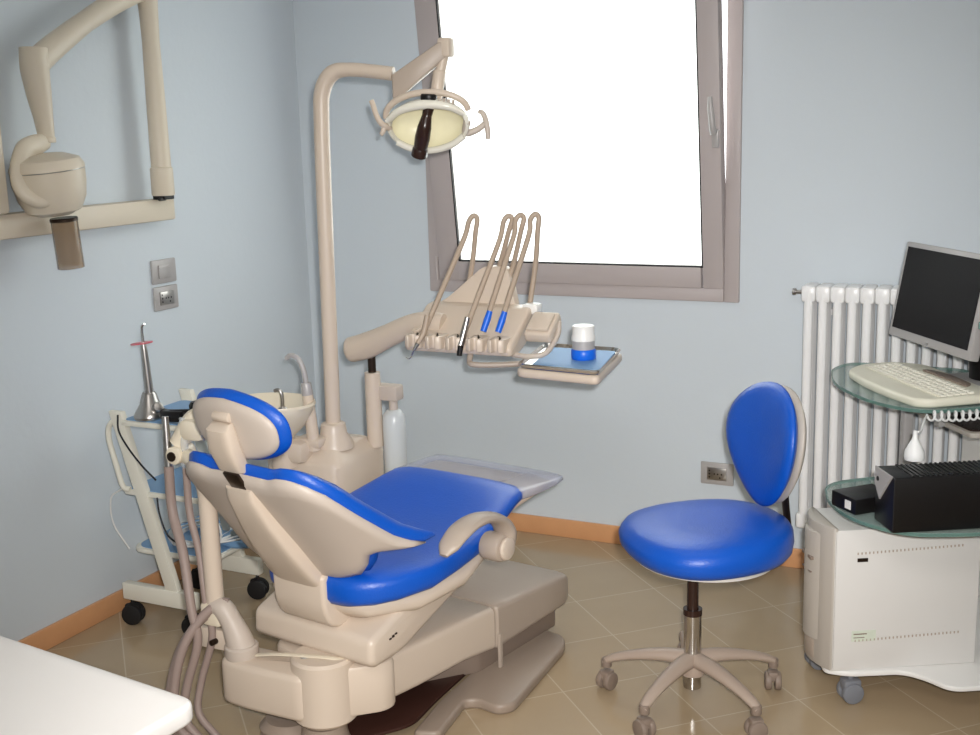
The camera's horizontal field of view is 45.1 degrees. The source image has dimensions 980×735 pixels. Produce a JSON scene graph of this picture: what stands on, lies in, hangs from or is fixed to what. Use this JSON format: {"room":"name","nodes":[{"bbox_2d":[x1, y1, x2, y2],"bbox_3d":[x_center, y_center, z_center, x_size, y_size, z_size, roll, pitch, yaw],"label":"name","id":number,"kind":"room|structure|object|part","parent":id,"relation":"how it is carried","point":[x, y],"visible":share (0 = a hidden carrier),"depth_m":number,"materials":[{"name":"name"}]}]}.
{"room":"dental clinic","nodes":[
{"label":"dental clinic","id":0,"kind":"room"},
{"bbox_2d":[0,0,317,640],"bbox_3d":[-1.938,-0.270,2.510,0.120,2.750,5.440,4,13,26],"label":"wall","id":1,"kind":"structure","parent":0,"point":[236,238],"depth_m":3.92,"materials":[{"name":"paint"}]},
{"bbox_2d":[0,0,174,269],"bbox_3d":[-1.400,-0.680,3.178,0.224,0.900,1.700,4,13,26],"label":"dental x-ray machine","id":2,"kind":"object","parent":1,"relation":"attached to","point":[50,188],"visible":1,"depth_m":3.47,"materials":[{"name":"beige plastic"}]},
{"bbox_2d":[0,128,8,214],"bbox_3d":[-1.448,-0.586,3.234,0.090,0.345,0.220,4,13,26],"label":"control box","id":3,"kind":"object","parent":2,"relation":"on","point":[4,204],"visible":1,"depth_m":3.31,"materials":[{"name":"beige plastic"}]},
{"bbox_3d":[-1.315,-0.790,3.431,0.082,0.272,0.083,4,13,26],"label":"arm","id":4,"kind":"part","parent":2,"relation":"part of"},
{"bbox_3d":[-1.465,-0.379,3.276,0.060,0.072,1.700,4,13,26],"label":"wall rail","id":5,"kind":"part","parent":2,"relation":"part of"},
{"bbox_3d":[-1.213,-1.060,3.608,0.067,0.336,0.538,4,13,26],"label":"arm","id":6,"kind":"part","parent":2,"relation":"part of"},
{"bbox_3d":[-1.099,-0.917,3.870,0.076,0.700,0.076,4,13,26],"label":"swivel post","id":7,"kind":"part","parent":2,"relation":"part of","materials":[{"name":"beige plastic"}]},
{"bbox_2d":[18,560,196,650],"bbox_3d":[-1.843,1.048,2.743,0.014,0.070,5.186,4,13,26],"label":"baseboard","id":8,"kind":"structure","parent":1,"relation":"attached to","point":[52,635],"depth_m":3.81,"materials":[{"name":"brown wood"}]},
{"bbox_2d":[150,257,176,284],"bbox_3d":[-1.119,-0.331,4.056,0.017,0.082,0.120,4,13,26],"label":"light switch","id":9,"kind":"object","parent":1,"relation":"attached to","point":[162,270],"visible":1,"depth_m":4.04,"materials":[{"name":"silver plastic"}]},
{"bbox_2d":[152,284,178,311],"bbox_3d":[-1.117,-0.241,4.075,0.014,0.082,0.120,4,13,26],"label":"wall socket","id":10,"kind":"object","parent":1,"relation":"attached to","point":[164,297],"visible":1,"depth_m":4.07,"materials":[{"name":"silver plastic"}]},
{"bbox_2d":[46,531,979,734],"bbox_3d":[-0.089,1.250,1.929,4.100,0.100,5.400,4,13,26],"label":"floor","id":11,"kind":"structure","parent":0,"point":[614,603],"depth_m":3.50,"materials":[{"name":"beige tile"}]},
{"bbox_2d":[0,636,192,734],"bbox_3d":[-1.244,0.870,1.823,1.477,0.752,0.860,6,14,32],"label":"desk","id":12,"kind":"object","parent":11,"relation":"on","point":[42,692],"visible":1,"depth_m":1.73,"materials":[{"name":"laminate"}]},
{"bbox_2d":[105,388,268,632],"bbox_3d":[-0.934,0.452,3.925,0.440,0.715,0.514,4,13,26],"label":"trolley","id":13,"kind":"object","parent":11,"relation":"on","point":[158,544],"visible":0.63,"depth_m":3.75,"materials":[{"name":"beige metal"}]},
{"bbox_3d":[-1.181,0.274,3.745,0.077,0.247,0.021,3,12,20],"label":"handle","id":14,"kind":"part","parent":13,"relation":"part of","materials":[{"name":"white plastic"}]},
{"bbox_2d":[117,415,156,480],"bbox_3d":[-1.098,0.249,3.659,0.156,0.193,0.012,6,14,33],"label":"power cable","id":15,"kind":"object","parent":13,"relation":"hanging from","point":[123,440],"visible":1,"depth_m":3.67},
{"bbox_2d":[130,323,164,420],"bbox_3d":[-1.070,0.009,3.682,0.102,0.302,0.108,-2,11,0],"label":"stand","id":16,"kind":"object","parent":13,"relation":"on","point":[149,407],"visible":0.97,"depth_m":3.67,"materials":[{"name":"metal"}]},
{"bbox_2d":[121,420,176,430],"bbox_3d":[-0.943,0.156,3.760,0.350,0.016,0.300,4,13,26],"label":"shelf","id":17,"kind":"object","parent":13,"relation":"attached to","point":[125,424],"depth_m":3.66,"materials":[{"name":"white plastic"}]},
{"bbox_2d":[125,466,197,503],"bbox_3d":[-0.957,0.374,3.842,0.320,0.016,0.330,4,13,26],"label":"shelf","id":18,"kind":"object","parent":13,"relation":"attached to","point":[154,489],"depth_m":3.73,"materials":[{"name":"plastic"}]},
{"bbox_2d":[156,498,174,541],"bbox_3d":[-1.000,0.485,3.675,0.086,0.158,0.021,2,12,19],"label":"power cable","id":19,"kind":"object","parent":13,"relation":"hanging from","point":[169,537],"visible":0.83,"depth_m":3.68,"materials":[{"name":"black rubber"}]},
{"bbox_2d":[109,489,240,548],"bbox_3d":[-0.971,0.467,3.916,0.393,0.234,0.417,4,13,26],"label":"cable","id":20,"kind":"object","parent":13,"relation":"on","point":[225,539],"visible":0.36,"depth_m":3.85,"materials":[{"name":"white plastic"}]},
{"bbox_2d":[159,400,195,421],"bbox_3d":[-0.938,0.136,3.643,0.178,0.058,0.084,0,12,6],"label":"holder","id":21,"kind":"object","parent":13,"relation":"on","point":[175,415],"visible":0.46,"depth_m":3.62,"materials":[{"name":"black plastic"}]},
{"bbox_2d":[136,515,239,561],"bbox_3d":[-0.953,0.573,4.020,0.340,0.016,0.410,4,13,26],"label":"shelf","id":22,"kind":"object","parent":13,"relation":"attached to","point":[145,546],"depth_m":3.89,"materials":[{"name":"plastic"}]},
{"bbox_2d":[222,529,248,548],"bbox_3d":[-0.807,0.556,3.927,0.180,0.035,0.180,4,13,26],"label":"foot pedal","id":23,"kind":"object","parent":13,"relation":"on","point":[239,544],"visible":0.26,"depth_m":3.86,"materials":[{"name":"blue plastic"}]},
{"bbox_2d":[186,388,567,734],"bbox_3d":[-0.217,0.437,3.230,0.682,0.982,1.229,7,14,37],"label":"dental chair","id":24,"kind":"object","parent":11,"relation":"on","point":[397,588],"visible":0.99,"depth_m":2.98,"materials":[{"name":"beige plastic"}]},
{"bbox_2d":[166,409,225,649],"bbox_3d":[-0.740,0.423,3.066,0.145,0.636,0.220,-7,13,-24],"label":"assistant arm","id":25,"kind":"object","parent":24,"relation":"attached to","point":[186,431],"visible":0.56,"depth_m":3.03},
{"bbox_2d":[161,416,202,734],"bbox_3d":[-0.790,0.554,3.054,0.074,0.837,0.219,-4,12,-10],"label":"suction handpiece","id":26,"kind":"object","parent":25,"relation":"attached to","point":[169,478],"visible":0.88,"depth_m":3.05,"materials":[{"name":"plastic"}]},
{"bbox_3d":[-0.840,0.193,3.069,0.021,0.132,0.034,-4,12,-10],"label":"tube handle","id":27,"kind":"part","parent":26,"relation":"part of","materials":[{"name":"metal"}]},
{"bbox_2d":[182,467,220,734],"bbox_3d":[-0.753,0.551,3.059,0.070,0.835,0.169,-3,12,-7],"label":"hose","id":28,"kind":"object","parent":25,"relation":"attached to","point":[202,719],"visible":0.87,"depth_m":3.07,"materials":[{"name":"white"}]},
{"bbox_3d":[-0.692,0.709,3.076,0.138,0.068,0.020,2,12,16],"label":"arm plate","id":29,"kind":"part","parent":25,"relation":"part of","materials":[{"name":"beige plastic"}]},
{"bbox_2d":[166,597,229,734],"bbox_3d":[-0.754,0.795,3.051,0.163,0.397,0.122,1,12,11],"label":"hose","id":30,"kind":"object","parent":24,"relation":"hanging from","point":[175,670],"visible":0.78,"depth_m":3.02,"materials":[{"name":"beige plastic"}]},
{"bbox_2d":[197,388,291,459],"bbox_3d":[-0.587,0.132,2.757,0.300,0.177,0.074,6,14,34],"label":"cushion","id":31,"kind":"object","parent":24,"relation":"on","point":[260,431],"depth_m":2.70,"materials":[{"name":"beige plastic"}]},
{"bbox_2d":[189,451,434,570],"bbox_3d":[-0.482,0.351,2.907,0.616,0.337,0.337,6,14,34],"label":"backrest cushion","id":32,"kind":"object","parent":24,"relation":"on","point":[294,520],"depth_m":2.77,"materials":[{"name":"beige plastic"}]},
{"bbox_2d":[269,467,521,606],"bbox_3d":[-0.274,0.444,3.218,0.557,0.156,0.689,6,14,34],"label":"seat cushion","id":33,"kind":"object","parent":24,"relation":"on","point":[432,499],"depth_m":3.07,"materials":[{"name":"blue leather"}]},
{"bbox_3d":[-0.208,0.897,3.357,0.630,0.030,0.950,6,14,34],"label":"floor plate","id":34,"kind":"part","parent":24,"relation":"part of","materials":[{"name":"beige plastic"}]},
{"bbox_3d":[-0.029,0.439,2.979,0.066,0.147,0.306,6,14,32],"label":"armrest","id":35,"kind":"part","parent":24,"relation":"part of","materials":[{"name":"beige plastic"}]},
{"bbox_2d":[249,37,621,492],"bbox_3d":[-0.214,-0.048,3.533,1.188,1.810,0.412,2,12,17],"label":"dental delivery unit","id":36,"kind":"object","parent":11,"relation":"on","point":[429,124],"visible":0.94,"depth_m":3.51,"materials":[{"name":"beige plastic"}]},
{"bbox_2d":[249,388,315,436],"bbox_3d":[-0.667,0.152,3.623,0.285,0.185,0.228,4,13,26],"label":"bowl","id":37,"kind":"object","parent":36,"relation":"on","point":[299,410],"depth_m":3.59,"materials":[{"name":"ceramic"}]},
{"bbox_3d":[-0.597,0.250,3.632,0.165,0.121,0.120,4,13,26],"label":"cuspidor stem","id":38,"kind":"part","parent":36,"relation":"part of","materials":[{"name":"beige plastic"}]},
{"bbox_3d":[-0.546,0.168,3.612,0.051,0.178,0.040,4,13,26],"label":"filler post","id":39,"kind":"part","parent":36,"relation":"part of","materials":[{"name":"beige plastic"}]},
{"bbox_3d":[-0.368,0.132,3.749,0.052,0.240,0.052,4,13,26],"label":"delivery post","id":40,"kind":"part","parent":36,"relation":"part of","materials":[{"name":"beige plastic"}]},
{"bbox_2d":[383,408,406,472],"bbox_3d":[-0.302,0.250,3.765,0.074,0.240,0.074,4,13,26],"label":"water bottle","id":41,"kind":"object","parent":36,"relation":"on","point":[394,423],"depth_m":3.73,"materials":[{"name":"white plastic"}]},
{"bbox_3d":[-0.297,-0.092,3.630,0.405,0.185,0.064,7,14,36],"label":"delivery arm","id":42,"kind":"part","parent":36,"relation":"part of","materials":[{"name":"beige plastic"}]},
{"bbox_2d":[313,37,490,451],"bbox_3d":[-0.285,-0.345,3.510,0.556,1.216,0.227,4,13,26],"label":"lamp","id":43,"kind":"object","parent":36,"relation":"attached to","point":[429,124],"depth_m":3.49,"materials":[{"name":"beige plastic"}]},
{"bbox_2d":[406,213,479,358],"bbox_3d":[-0.146,-0.244,3.492,0.275,0.408,0.065,-11,15,-40],"label":"dental handpiece","id":44,"kind":"object","parent":36,"relation":"attached to","point":[428,318],"visible":1,"depth_m":3.48,"materials":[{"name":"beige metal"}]},
{"bbox_2d":[442,265,518,303],"bbox_3d":[-0.038,-0.248,3.569,0.264,0.120,0.035,4,13,26],"label":"hood","id":45,"kind":"object","parent":36,"relation":"attached to","point":[466,293],"depth_m":3.54,"materials":[{"name":"beige plastic"}]},
{"bbox_2d":[457,213,513,355],"bbox_3d":[-0.014,-0.244,3.438,0.106,0.394,0.234,4,13,26],"label":"dental handpiece","id":46,"kind":"object","parent":36,"relation":"on","point":[467,321],"visible":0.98,"depth_m":3.43,"materials":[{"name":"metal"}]},
{"bbox_2d":[480,212,525,331],"bbox_3d":[0.030,-0.278,3.423,0.094,0.330,0.208,4,13,26],"label":"dental handpiece","id":47,"kind":"object","parent":36,"relation":"on","point":[487,318],"visible":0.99,"depth_m":3.42,"materials":[{"name":"beige plastic"}]},
{"bbox_2d":[495,211,541,332],"bbox_3d":[0.084,-0.276,3.397,0.052,0.332,0.211,5,13,31],"label":"dental handpiece","id":48,"kind":"object","parent":36,"relation":"on","point":[502,318],"visible":1,"depth_m":3.41,"materials":[{"name":"beige plastic"}]},
{"bbox_3d":[0.143,-0.076,3.373,0.155,0.098,0.074,-5,12,-17],"label":"handle","id":49,"kind":"part","parent":36,"relation":"part of","materials":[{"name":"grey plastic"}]},
{"bbox_2d":[467,353,621,384],"bbox_3d":[0.167,-0.031,3.417,0.441,0.066,0.356,4,13,26],"label":"tray","id":50,"kind":"object","parent":36,"relation":"on","point":[522,372],"depth_m":3.29,"materials":[{"name":"beige plastic"}]},
{"bbox_2d":[518,343,620,374],"bbox_3d":[0.229,-0.027,3.389,0.251,0.014,0.384,2,12,17],"label":"tray","id":51,"kind":"object","parent":36,"relation":"on","point":[559,359],"visible":0.86,"depth_m":3.35,"materials":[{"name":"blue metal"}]},
{"bbox_2d":[571,324,595,360],"bbox_3d":[0.267,-0.073,3.369,0.072,0.096,0.072,4,13,26],"label":"jar","id":52,"kind":"object","parent":51,"relation":"on","point":[583,335],"visible":1,"depth_m":3.34,"materials":[{"name":"white plastic"}]},
{"bbox_3d":[0.266,-0.099,3.364,0.068,0.043,0.068,4,13,26],"label":"lid","id":53,"kind":"part","parent":52,"relation":"part of","materials":[{"name":"white plastic"}]},
{"bbox_2d":[596,382,806,734],"bbox_3d":[0.573,0.485,3.160,0.515,0.872,0.515,-5,12,-15],"label":"stool","id":54,"kind":"object","parent":11,"relation":"on","point":[699,540],"visible":1,"depth_m":3.10,"materials":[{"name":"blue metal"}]},
{"bbox_3d":[0.426,0.800,3.264,0.240,0.078,0.053,3,12,22],"label":"leg","id":55,"kind":"part","parent":54,"relation":"part of","materials":[{"name":"beige plastic"}]},
{"bbox_3d":[0.465,0.829,3.114,0.053,0.078,0.240,8,15,39],"label":"leg","id":56,"kind":"part","parent":54,"relation":"part of","materials":[{"name":"beige plastic"}]},
{"bbox_3d":[0.559,0.779,3.346,0.053,0.078,0.240,-1,12,4],"label":"leg","id":57,"kind":"part","parent":54,"relation":"part of","materials":[{"name":"beige plastic"}]},
{"bbox_3d":[0.579,0.449,3.153,0.450,0.103,0.436,-6,12,-19],"label":"seat","id":58,"kind":"part","parent":54,"relation":"part of","materials":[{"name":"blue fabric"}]},
{"bbox_3d":[0.623,0.827,3.103,0.053,0.078,0.241,-9,14,-31],"label":"leg","id":59,"kind":"part","parent":54,"relation":"part of","materials":[{"name":"beige plastic"}]},
{"bbox_3d":[0.682,0.796,3.246,0.240,0.078,0.053,-4,12,-13],"label":"leg","id":60,"kind":"part","parent":54,"relation":"part of","materials":[{"name":"beige plastic"}]},
{"bbox_3d":[0.741,0.206,3.158,0.076,0.334,0.344,-5,12,-17],"label":"backrest","id":61,"kind":"part","parent":54,"relation":"part of","materials":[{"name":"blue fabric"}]},
{"bbox_2d":[804,322,979,703],"bbox_3d":[1.287,0.355,3.332,0.852,1.018,1.062,-3,12,-9],"label":"trolley","id":62,"kind":"object","parent":11,"relation":"on","point":[959,677],"visible":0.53,"depth_m":3.18,"materials":[{"name":"white plastic"}]},
{"bbox_2d":[832,484,875,514],"bbox_3d":[0.971,0.342,3.068,0.132,0.042,0.100,-6,12,-20],"label":"box","id":63,"kind":"object","parent":62,"relation":"on","point":[856,500],"visible":0.74,"depth_m":3.04,"materials":[{"name":"plastic"}]},
{"bbox_2d":[802,507,979,670],"bbox_3d":[1.078,0.593,3.230,0.442,0.402,0.193,-2,12,-4],"label":"computer tower","id":64,"kind":"object","parent":62,"relation":"on","point":[873,598],"visible":0.99,"depth_m":3.15,"materials":[{"name":"beige plastic"}]},
{"bbox_3d":[0.878,0.580,3.213,0.042,0.305,0.142,-2,12,-4],"label":"door","id":65,"kind":"part","parent":64,"relation":"part of","materials":[{"name":"white plastic"}]},
{"bbox_3d":[1.211,0.770,3.393,0.672,0.015,0.695,-3,12,-9],"label":"board","id":66,"kind":"part","parent":62,"relation":"part of","materials":[{"name":"white plastic"}]},
{"bbox_3d":[1.241,0.383,3.546,0.028,0.660,0.028,-3,12,-9],"label":"post","id":67,"kind":"part","parent":62,"relation":"part of","materials":[{"name":"silver metal"}]},
{"bbox_2d":[849,362,979,407],"bbox_3d":[1.221,0.043,3.407,0.259,0.038,0.495,-3,12,-9],"label":"keyboard","id":68,"kind":"object","parent":62,"relation":"on","point":[915,385],"visible":1,"depth_m":3.33,"materials":[{"name":"beige plastic"}]},
{"bbox_2d":[875,460,979,532],"bbox_3d":[1.242,0.312,2.931,0.556,0.143,0.110,-3,12,-4],"label":"black electronic device","id":69,"kind":"object","parent":62,"relation":"on","point":[935,496],"visible":1,"depth_m":2.87,"materials":[{"name":"plastic"}]},
{"bbox_3d":[0.968,0.292,2.905,0.004,0.077,0.100,-2,12,-4],"label":"panel","id":70,"kind":"part","parent":69,"relation":"part of","materials":[{"name":"white plastic"}]},
{"bbox_2d":[889,242,979,385],"bbox_3d":[1.360,-0.145,3.391,0.230,0.398,0.445,-3,12,-9],"label":"computer monitor","id":71,"kind":"object","parent":62,"relation":"on","point":[937,305],"visible":0.87,"depth_m":3.35,"materials":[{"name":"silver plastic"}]},
{"bbox_2d":[904,409,979,461],"bbox_3d":[1.217,0.154,3.109,0.441,0.097,0.125,-9,14,-31],"label":"cord","id":72,"kind":"object","parent":62,"relation":"hanging from","point":[914,451],"visible":1,"depth_m":2.98,"materials":[{"name":"white plastic"}]},
{"bbox_2d":[913,412,979,437],"bbox_3d":[1.463,0.147,3.382,0.365,0.015,0.378,-3,12,-9],"label":"tray","id":73,"kind":"object","parent":62,"relation":"on","point":[970,434],"depth_m":3.27,"materials":[{"name":"beige plastic"}]},
{"bbox_2d":[930,405,979,431],"bbox_3d":[1.462,0.137,3.383,0.345,0.003,0.353,-3,12,-9],"label":"mat","id":74,"kind":"object","parent":62,"relation":"on","point":[974,426],"visible":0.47,"depth_m":3.31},
{"bbox_2d":[957,404,979,416],"bbox_3d":[1.389,0.115,3.404,0.109,0.033,0.068,-12,16,-42],"label":"computer mouse","id":75,"kind":"object","parent":74,"relation":"on","point":[970,405],"visible":0.34,"depth_m":3.37,"materials":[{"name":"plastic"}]},
{"bbox_3d":[1.425,0.447,3.409,0.224,0.600,0.580,-3,12,-9],"label":"panel","id":76,"kind":"part","parent":62,"relation":"part of","materials":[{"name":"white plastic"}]},
{"bbox_2d":[293,0,979,548],"bbox_3d":[1.035,-0.659,4.004,3.900,2.750,0.160,4,13,26],"label":"wall","id":77,"kind":"structure","parent":0,"point":[861,118],"depth_m":4.21,"materials":[{"name":"paint"}]},
{"bbox_2d":[414,0,743,302],"bbox_3d":[0.281,-0.932,4.176,1.213,1.382,0.267,4,13,26],"label":"window","id":78,"kind":"structure","parent":77,"relation":"in","point":[606,117],"depth_m":4.14,"materials":[{"name":"glass"}]},
{"bbox_3d":[0.268,-0.923,4.150,0.981,1.145,0.142,4,13,26],"label":"frosted pane","id":79,"kind":"part","parent":78,"relation":"part of","materials":[{"name":"white glass"}]},
{"bbox_3d":[0.737,-0.809,3.895,0.028,0.166,0.063,4,13,26],"label":"handle","id":80,"kind":"part","parent":78,"relation":"part of","materials":[{"name":"silver metal"}]},
{"bbox_2d":[507,512,803,568],"bbox_3d":[1.035,0.670,4.195,3.900,0.070,0.014,4,13,26],"label":"baseboard","id":81,"kind":"structure","parent":77,"relation":"attached to","point":[606,533],"depth_m":4.53,"materials":[{"name":"brown wood"}]},
{"bbox_2d":[701,461,733,485],"bbox_3d":[0.815,0.382,4.240,0.120,0.082,0.014,4,13,26],"label":"wall socket","id":82,"kind":"object","parent":77,"relation":"attached to","point":[716,473],"visible":1,"depth_m":4.23,"materials":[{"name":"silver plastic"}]},
{"bbox_2d":[792,282,968,527],"bbox_3d":[1.393,0.150,3.831,0.823,0.830,0.138,4,13,26],"label":"radiator","id":83,"kind":"object","parent":77,"relation":"attached to","point":[825,294],"visible":0.33,"depth_m":3.86,"materials":[{"name":"white metal"}]}
]}

